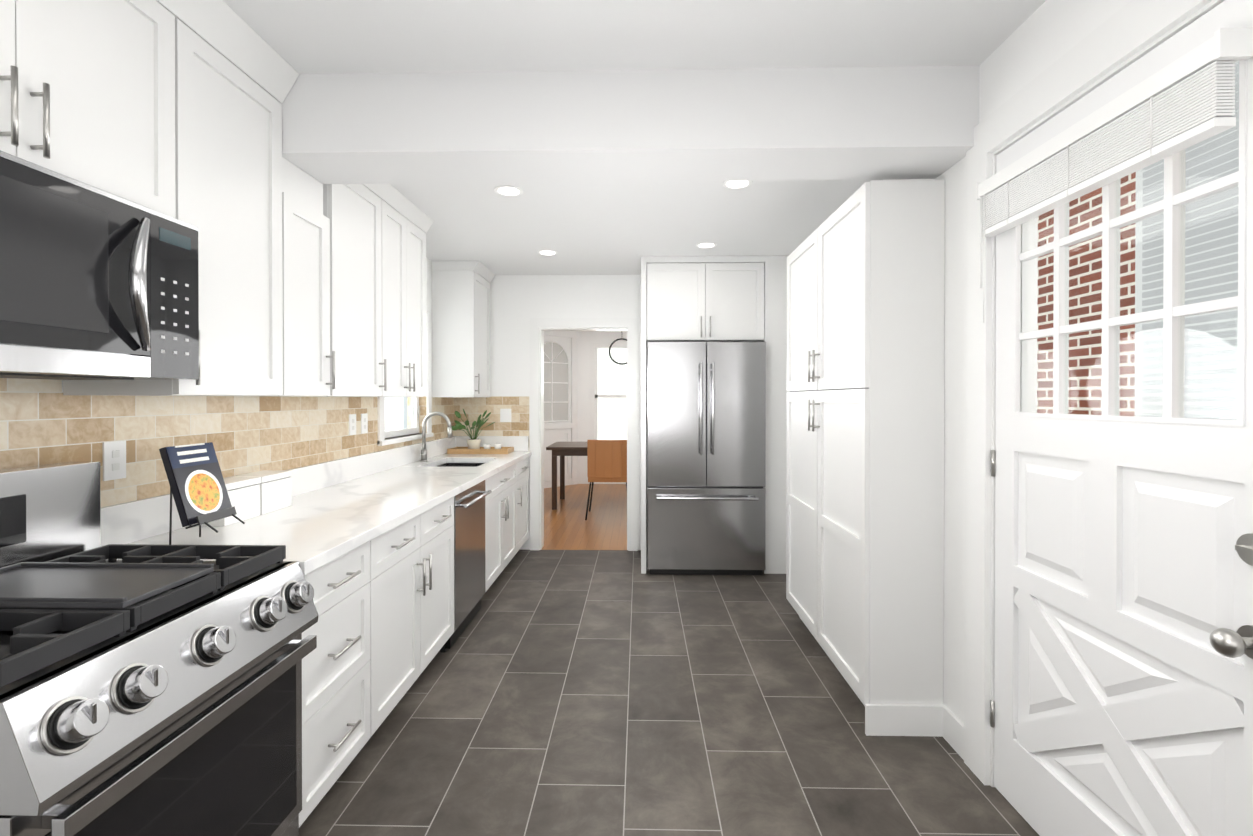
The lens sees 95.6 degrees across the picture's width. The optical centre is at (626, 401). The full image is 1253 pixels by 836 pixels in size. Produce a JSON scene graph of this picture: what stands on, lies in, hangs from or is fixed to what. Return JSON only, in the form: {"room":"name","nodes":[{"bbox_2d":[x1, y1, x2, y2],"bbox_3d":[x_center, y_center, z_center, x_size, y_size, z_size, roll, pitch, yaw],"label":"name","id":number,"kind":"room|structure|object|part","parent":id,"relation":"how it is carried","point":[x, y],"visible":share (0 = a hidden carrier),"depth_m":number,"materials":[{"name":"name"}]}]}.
{"room":"kitchen","nodes":[
{"label":"kitchen","id":0,"kind":"room"},
{"bbox_2d":[0,258,453,506],"bbox_3d":[-1.698,0.017,1.674,0.150,2.650,7.000,0,0,1],"label":"backsplash","id":1,"kind":"structure","parent":0,"point":[44,421],"depth_m":2.03,"materials":[{"name":"beige tile"}]},
{"bbox_2d":[0,0,175,218],"bbox_3d":[-1.443,-0.797,1.205,0.375,0.596,0.830,0,0,1],"label":"upper cabinet","id":2,"kind":"object","parent":1,"relation":"attached to","point":[87,91],"visible":0.94,"depth_m":1.39,"materials":[{"name":"white paint"}]},
{"bbox_2d":[0,151,198,379],"bbox_3d":[-1.394,-0.276,1.246,0.472,0.439,0.756,0,0,1],"label":"microwave","id":3,"kind":"object","parent":2,"relation":"attached to","point":[97,283],"visible":1,"depth_m":1.30,"materials":[{"name":"silver metal"}]},
{"bbox_2d":[102,441,125,480],"bbox_3d":[-1.616,0.186,1.793,0.007,0.120,0.075,0,0,1],"label":"electrical outlet plate","id":4,"kind":"object","parent":1,"relation":"attached to","point":[114,460],"depth_m":1.79,"materials":[{"name":"white plastic"}]},
{"bbox_2d":[63,18,282,395],"bbox_3d":[-1.429,-0.559,1.866,0.375,1.080,0.478,0,0,1],"label":"upper cabinet","id":5,"kind":"object","parent":1,"relation":"attached to","point":[228,143],"visible":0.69,"depth_m":1.83,"materials":[{"name":"white paint"}]},
{"bbox_2d":[278,192,334,395],"bbox_3d":[-1.420,-0.401,2.270,0.375,0.760,0.316,0,0,1],"label":"upper cabinet","id":6,"kind":"object","parent":1,"relation":"attached to","point":[307,356],"visible":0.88,"depth_m":2.27,"materials":[{"name":"white paint"}]},
{"bbox_2d":[156,0,494,282],"bbox_3d":[-1.391,-0.999,2.914,0.404,0.426,4.252,0,0,1],"label":"crown molding","id":7,"kind":"structure","parent":1,"relation":"attached to","point":[224,29],"depth_m":1.96,"materials":[{"name":"white paint"}]},
{"bbox_2d":[285,184,386,396],"bbox_3d":[-1.411,-0.530,2.679,0.375,1.015,0.472,0,0,1],"label":"upper cabinet","id":8,"kind":"object","parent":1,"relation":"attached to","point":[352,212],"visible":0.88,"depth_m":2.66,"materials":[{"name":"white paint"}]},
{"bbox_2d":[349,414,355,434],"bbox_3d":[-1.583,0.135,3.282,0.007,0.120,0.075,0,0,1],"label":"electrical outlet plate","id":9,"kind":"object","parent":1,"relation":"attached to","point":[352,417],"depth_m":3.28,"materials":[{"name":"white plastic"}]},
{"bbox_2d":[361,413,367,433],"bbox_3d":[-1.580,0.134,3.422,0.007,0.120,0.075,0,0,1],"label":"electrical outlet plate","id":10,"kind":"object","parent":1,"relation":"attached to","point":[364,417],"depth_m":3.42,"materials":[{"name":"white plastic"}]},
{"bbox_2d":[378,200,425,396],"bbox_3d":[-1.399,-0.533,3.222,0.375,1.015,0.606,0,0,1],"label":"upper cabinet","id":11,"kind":"object","parent":1,"relation":"attached to","point":[403,296],"visible":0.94,"depth_m":3.18,"materials":[{"name":"white paint"}]},
{"bbox_2d":[377,303,433,445],"bbox_3d":[-1.605,-0.240,4.051,0.130,1.040,0.900,0,0,1],"label":"window","id":12,"kind":"structure","parent":1,"relation":"in","point":[382,441],"depth_m":4.39,"materials":[{"name":"white paint"}]},
{"bbox_3d":[-1.650,-0.220,4.052,0.040,0.936,0.756,0,0,1],"label":"sash of the window by the sink","id":13,"kind":"part","parent":12,"relation":"part of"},
{"bbox_2d":[432,270,489,396],"bbox_3d":[-1.364,-0.541,4.789,0.375,1.015,0.508,0,0,1],"label":"upper cabinet","id":14,"kind":"object","parent":1,"relation":"attached to","point":[460,333],"visible":0.96,"depth_m":4.54,"materials":[{"name":"white paint"}]},
{"bbox_2d":[541,484,626,549],"bbox_3d":[0.237,1.339,7.072,3.800,0.051,4.050,0,0,1],"label":"floor","id":15,"kind":"structure","parent":0,"point":[568,526],"depth_m":6.33,"materials":[{"name":"brown wood"}]},
{"bbox_2d":[544,331,577,487],"bbox_3d":[-1.119,0.097,8.612,0.715,2.420,0.715,0,0,1],"label":"tall cabinet","id":16,"kind":"object","parent":15,"relation":"on","point":[560,386],"visible":0.46,"depth_m":8.73,"materials":[{"name":"white paint"}]},
{"bbox_2d":[546,442,586,509],"bbox_3d":[-0.184,0.931,7.255,1.550,0.764,0.900,0,0,1],"label":"dining table","id":17,"kind":"object","parent":15,"relation":"on","point":[562,450],"visible":0.35,"depth_m":6.88,"materials":[{"name":"brown wood"}]},
{"bbox_2d":[585,440,626,519],"bbox_3d":[-0.195,0.873,6.523,0.519,0.890,0.497,0,0,1],"label":"dining chair","id":18,"kind":"object","parent":15,"relation":"on","point":[606,460],"visible":0.79,"depth_m":6.29,"materials":[{"name":"brown wood"}]},
{"bbox_2d":[577,331,626,483],"bbox_3d":[0.286,-0.020,9.015,3.450,2.650,0.150,0,0,1],"label":"wall","id":19,"kind":"structure","parent":0,"point":[585,339],"depth_m":8.95,"materials":[{"name":"white paint"}]},
{"bbox_2d":[590,343,626,439],"bbox_3d":[-0.136,-0.080,8.969,0.890,1.690,0.120,0,0,1],"label":"window","id":20,"kind":"structure","parent":19,"relation":"in","point":[594,395],"depth_m":8.94,"materials":[{"name":"white paint"}]},
{"bbox_2d":[454,275,763,549],"bbox_3d":[-0.103,0.000,5.122,2.885,2.650,0.150,0,0,1],"label":"wall","id":21,"kind":"structure","parent":0,"point":[517,302],"depth_m":5.06,"materials":[{"name":"white paint"}]},
{"bbox_2d":[500,409,510,421],"bbox_3d":[-1.077,0.125,5.067,0.100,0.120,0.005,0,0,1],"label":"electrical outlet plate","id":22,"kind":"object","parent":21,"relation":"attached to","point":[505,414],"depth_m":5.06,"materials":[{"name":"white plastic"}]},
{"bbox_2d":[530,318,637,550],"bbox_3d":[-0.377,0.292,5.120,0.961,2.065,0.170,0,0,1],"label":"trim","id":23,"kind":"structure","parent":21,"relation":"attached to","point":[539,327],"depth_m":5.04,"materials":[{"name":"white paint"}]},
{"bbox_2d":[646,263,763,347],"bbox_3d":[0.615,-0.772,4.683,0.908,0.598,0.685,0,0,1],"label":"upper cabinet","id":24,"kind":"object","parent":21,"relation":"attached to","point":[704,302],"visible":0.98,"depth_m":4.38,"materials":[{"name":"white paint"}]},
{"bbox_2d":[281,66,979,183],"bbox_3d":[-0.167,-1.116,2.230,3.185,0.390,0.305,0,0,1],"label":"ceiling beam","id":25,"kind":"structure","parent":0,"point":[863,123],"depth_m":2.08,"materials":[{"name":"white paint"}]},
{"bbox_2d":[222,0,1045,73],"bbox_3d":[-0.214,-1.250,0.135,3.185,0.100,3.885,0,0,1],"label":"ceiling","id":26,"kind":"structure","parent":0,"point":[355,36],"depth_m":1.87,"materials":[{"name":"white paint"}]},
{"bbox_2d":[391,179,882,274],"bbox_3d":[-0.133,-1.218,3.787,3.185,0.200,2.810,0,0,1],"label":"ceiling","id":27,"kind":"structure","parent":0,"point":[600,228],"depth_m":3.51,"materials":[{"name":"white paint"}]},
{"bbox_2d":[494,185,522,195],"bbox_3d":[-0.623,-1.111,3.001,0.149,0.006,0.149,0,0,-5],"label":"recessed light","id":28,"kind":"object","parent":27,"relation":"in","point":[506,190],"depth_m":2.99,"materials":[{"name":"white paint"}]},
{"bbox_2d":[537,250,556,254],"bbox_3d":[-0.595,-1.118,4.270,0.149,0.006,0.149,0,0,-5],"label":"recessed light","id":29,"kind":"object","parent":27,"relation":"in","point":[543,252],"depth_m":4.25,"materials":[{"name":"white paint"}]},
{"bbox_2d":[696,242,716,247],"bbox_3d":[0.571,-1.117,4.064,0.149,0.006,0.149,0,0,-5],"label":"recessed light","id":30,"kind":"object","parent":27,"relation":"in","point":[704,244],"depth_m":4.06,"materials":[{"name":"white paint"}]},
{"bbox_2d":[723,180,751,188],"bbox_3d":[0.565,-1.111,2.894,0.149,0.006,0.149,0,0,-5],"label":"recessed light","id":31,"kind":"object","parent":27,"relation":"in","point":[727,184],"depth_m":2.90,"materials":[{"name":"white paint"}]},
{"bbox_2d":[299,550,1038,835],"bbox_3d":[-0.181,1.367,1.630,3.185,0.050,6.850,0,0,1],"label":"floor","id":32,"kind":"structure","parent":0,"point":[583,693],"depth_m":2.28,"materials":[{"name":"grey tile"}]},
{"bbox_2d":[0,461,318,835],"bbox_3d":[-1.232,0.749,1.247,0.739,1.150,0.756,0,0,1],"label":"gas range","id":33,"kind":"object","parent":32,"relation":"on","point":[150,690],"visible":1,"depth_m":1.21,"materials":[{"name":"silver metal"}]},
{"bbox_2d":[299,541,369,827],"bbox_3d":[-1.259,0.920,1.855,0.715,0.843,0.448,0,0,1],"label":"base cabinet","id":34,"kind":"object","parent":32,"relation":"on","point":[335,700],"visible":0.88,"depth_m":1.84,"materials":[{"name":"white paint"}]},
{"bbox_2d":[348,497,453,765],"bbox_3d":[-1.244,0.916,2.549,0.715,0.843,0.936,0,0,1],"label":"base cabinet","id":35,"kind":"object","parent":32,"relation":"on","point":[411,581],"visible":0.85,"depth_m":2.43,"materials":[{"name":"white paint"}]},
{"bbox_2d":[440,480,491,651],"bbox_3d":[-1.193,0.913,3.318,0.686,0.841,0.596,0,0,1],"label":"dishwasher","id":36,"kind":"object","parent":32,"relation":"on","point":[469,548],"visible":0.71,"depth_m":3.25,"materials":[{"name":"grey metal"}]},
{"bbox_2d":[434,463,515,592],"bbox_3d":[-1.210,0.908,4.079,0.715,0.843,0.918,0,0,1],"label":"base cabinet","id":37,"kind":"object","parent":32,"relation":"on","point":[500,526],"visible":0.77,"depth_m":4.01,"materials":[{"name":"white paint"}]},
{"bbox_2d":[101,436,531,574],"bbox_3d":[-1.232,0.404,3.350,0.703,0.170,3.444,0,0,1],"label":"countertop","id":38,"kind":"structure","parent":37,"relation":"on","point":[338,508],"depth_m":2.40,"materials":[{"name":"white stone"}]},
{"bbox_2d":[159,442,244,544],"bbox_3d":[-1.389,0.289,1.829,0.162,0.297,0.190,-17,0,1],"label":"cookbook","id":39,"kind":"object","parent":38,"relation":"on","point":[198,490],"visible":1,"depth_m":1.80,"materials":[{"name":"blue"}]},
{"bbox_2d":[193,470,292,525],"bbox_3d":[-1.517,0.377,2.262,0.131,0.153,0.406,0,0,1],"label":"box","id":40,"kind":"object","parent":38,"relation":"on","point":[255,494],"visible":0.77,"depth_m":2.25,"materials":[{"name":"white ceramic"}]},
{"bbox_2d":[420,412,451,461],"bbox_3d":[-1.402,0.260,4.162,0.240,0.368,0.096,0,0,1],"label":"faucet","id":41,"kind":"object","parent":38,"relation":"on","point":[424,449],"visible":1,"depth_m":4.17,"materials":[{"name":"silver metal"}]},
{"bbox_2d":[436,463,483,466],"bbox_3d":[-1.222,0.586,4.177,0.402,0.198,0.572,0,0,1],"label":"sink basin","id":42,"kind":"object","parent":38,"relation":"in","point":[460,464],"visible":0.06,"depth_m":4.46,"materials":[{"name":"silver metal"}]},
{"bbox_2d":[447,447,513,453],"bbox_3d":[-1.246,0.420,4.877,0.510,0.040,0.240,0,0,1],"label":"wood tray","id":43,"kind":"object","parent":38,"relation":"on","point":[481,450],"visible":0.98,"depth_m":4.76,"materials":[{"name":"brown wood"}]},
{"bbox_2d":[451,409,494,448],"bbox_3d":[-1.323,0.242,4.898,0.367,0.366,0.340,0,0,1],"label":"potted plant","id":44,"kind":"object","parent":43,"relation":"on","point":[474,443],"visible":1,"depth_m":4.83,"materials":[{"name":"green plant"}]},
{"bbox_2d":[483,444,490,448],"bbox_3d":[-1.192,0.396,4.856,0.063,0.060,0.063,0,0,-11],"label":"cup","id":45,"kind":"object","parent":43,"relation":"on","point":[486,446],"depth_m":4.83,"materials":[{"name":"white ceramic"}]},
{"bbox_2d":[494,443,501,448],"bbox_3d":[-1.111,0.395,4.904,0.063,0.060,0.063,0,0,-11],"label":"cup","id":46,"kind":"object","parent":43,"relation":"on","point":[496,446],"depth_m":4.88,"materials":[{"name":"white ceramic"}]},
{"bbox_2d":[508,457,528,563],"bbox_3d":[-1.194,0.905,4.807,0.715,0.843,0.534,0,0,1],"label":"base cabinet","id":47,"kind":"object","parent":32,"relation":"on","point":[522,501],"visible":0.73,"depth_m":4.78,"materials":[{"name":"white paint"}]},
{"bbox_2d":[646,342,765,574],"bbox_3d":[0.613,0.437,4.620,0.894,1.780,0.767,0,0,1],"label":"refrigerator","id":48,"kind":"object","parent":32,"relation":"on","point":[705,457],"visible":1,"depth_m":4.30,"materials":[{"name":"grey metal"}]},
{"bbox_2d":[641,256,789,573],"bbox_3d":[0.724,0.103,4.694,1.208,2.448,0.668,0,0,1],"label":"panels","id":49,"kind":"object","parent":32,"relation":"on","point":[775,303],"visible":0.71,"depth_m":4.37,"materials":[{"name":"white paint"}]},
{"bbox_2d":[786,180,944,705],"bbox_3d":[1.113,0.223,2.895,0.350,2.226,1.226,0,0,1],"label":"pantry cabinet","id":50,"kind":"object","parent":32,"relation":"on","point":[865,440],"visible":1,"depth_m":2.29,"materials":[{"name":"white paint"}]},
{"bbox_2d":[883,0,1130,723],"bbox_3d":[1.339,0.017,1.712,0.150,2.650,7.000,0,0,1],"label":"wall","id":51,"kind":"structure","parent":0,"point":[1046,34],"depth_m":2.16,"materials":[{"name":"white paint"}]},
{"bbox_2d":[865,704,963,759],"bbox_3d":[1.076,1.289,0.330,0.315,0.120,3.912,0,0,1],"label":"baseboard","id":52,"kind":"structure","parent":51,"relation":"attached to","point":[945,723],"depth_m":2.27,"materials":[{"name":"white paint"}]},
{"bbox_2d":[964,0,1224,786],"bbox_3d":[1.325,0.180,1.509,0.170,2.327,1.182,0,0,1],"label":"door frame","id":53,"kind":"structure","parent":51,"relation":"attached to","point":[1127,35],"depth_m":1.98,"materials":[{"name":"white paint"}]},
{"bbox_2d":[976,28,1252,322],"bbox_3d":[1.227,-0.505,1.546,0.066,0.484,0.823,0,0,1],"label":"door blind","id":54,"kind":"object","parent":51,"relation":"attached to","point":[1185,101],"visible":1,"depth_m":1.36,"materials":[{"name":"white plastic"}]},
{"bbox_2d":[990,0,1252,835],"bbox_3d":[1.246,0.246,1.516,0.128,2.182,0.919,0,0,1],"label":"entry door","id":55,"kind":"structure","parent":51,"relation":"in","point":[1121,704],"depth_m":1.45,"materials":[{"name":"white paint"}]},
{"bbox_3d":[0.239,-1.236,7.134,3.800,0.200,3.900,0,0,1],"label":"ceiling","id":56,"kind":"structure","parent":0,"visible":0},
{"bbox_2d":[609,338,626,364],"bbox_3d":[-0.059,-0.800,7.243,0.341,0.669,0.100,0,0,1],"label":"ring pendant light","id":57,"kind":"object","parent":56,"relation":"hanging from","point":[612,343],"visible":0.52,"depth_m":7.24,"materials":[{"name":"grey metal"}]},
{"label":"outside","id":58,"kind":"structure","parent":0,"visible":0},
{"bbox_2d":[1037,172,1135,415],"bbox_3d":[3.352,-1.167,3.412,0.100,7.000,13.000,0,0,1],"label":"brick wall","id":59,"kind":"structure","parent":58,"point":[1045,238],"depth_m":4.09,"materials":[{"name":"red brick"}]},
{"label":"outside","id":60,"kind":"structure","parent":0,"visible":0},
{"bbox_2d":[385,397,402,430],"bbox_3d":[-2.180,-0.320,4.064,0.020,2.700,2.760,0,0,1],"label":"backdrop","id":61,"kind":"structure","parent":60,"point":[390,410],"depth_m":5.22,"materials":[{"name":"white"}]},
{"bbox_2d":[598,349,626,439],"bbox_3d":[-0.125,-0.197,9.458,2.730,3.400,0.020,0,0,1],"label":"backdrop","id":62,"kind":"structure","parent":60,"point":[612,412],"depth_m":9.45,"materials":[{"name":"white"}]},
{"bbox_2d":[1135,62,1238,419],"bbox_3d":[3.255,-0.814,2.975,0.074,2.500,1.320,0,0,1],"label":"neighboring house siding","id":63,"kind":"structure","parent":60,"point":[1193,284],"depth_m":3.20,"materials":[{"name":"white"}]}
]}

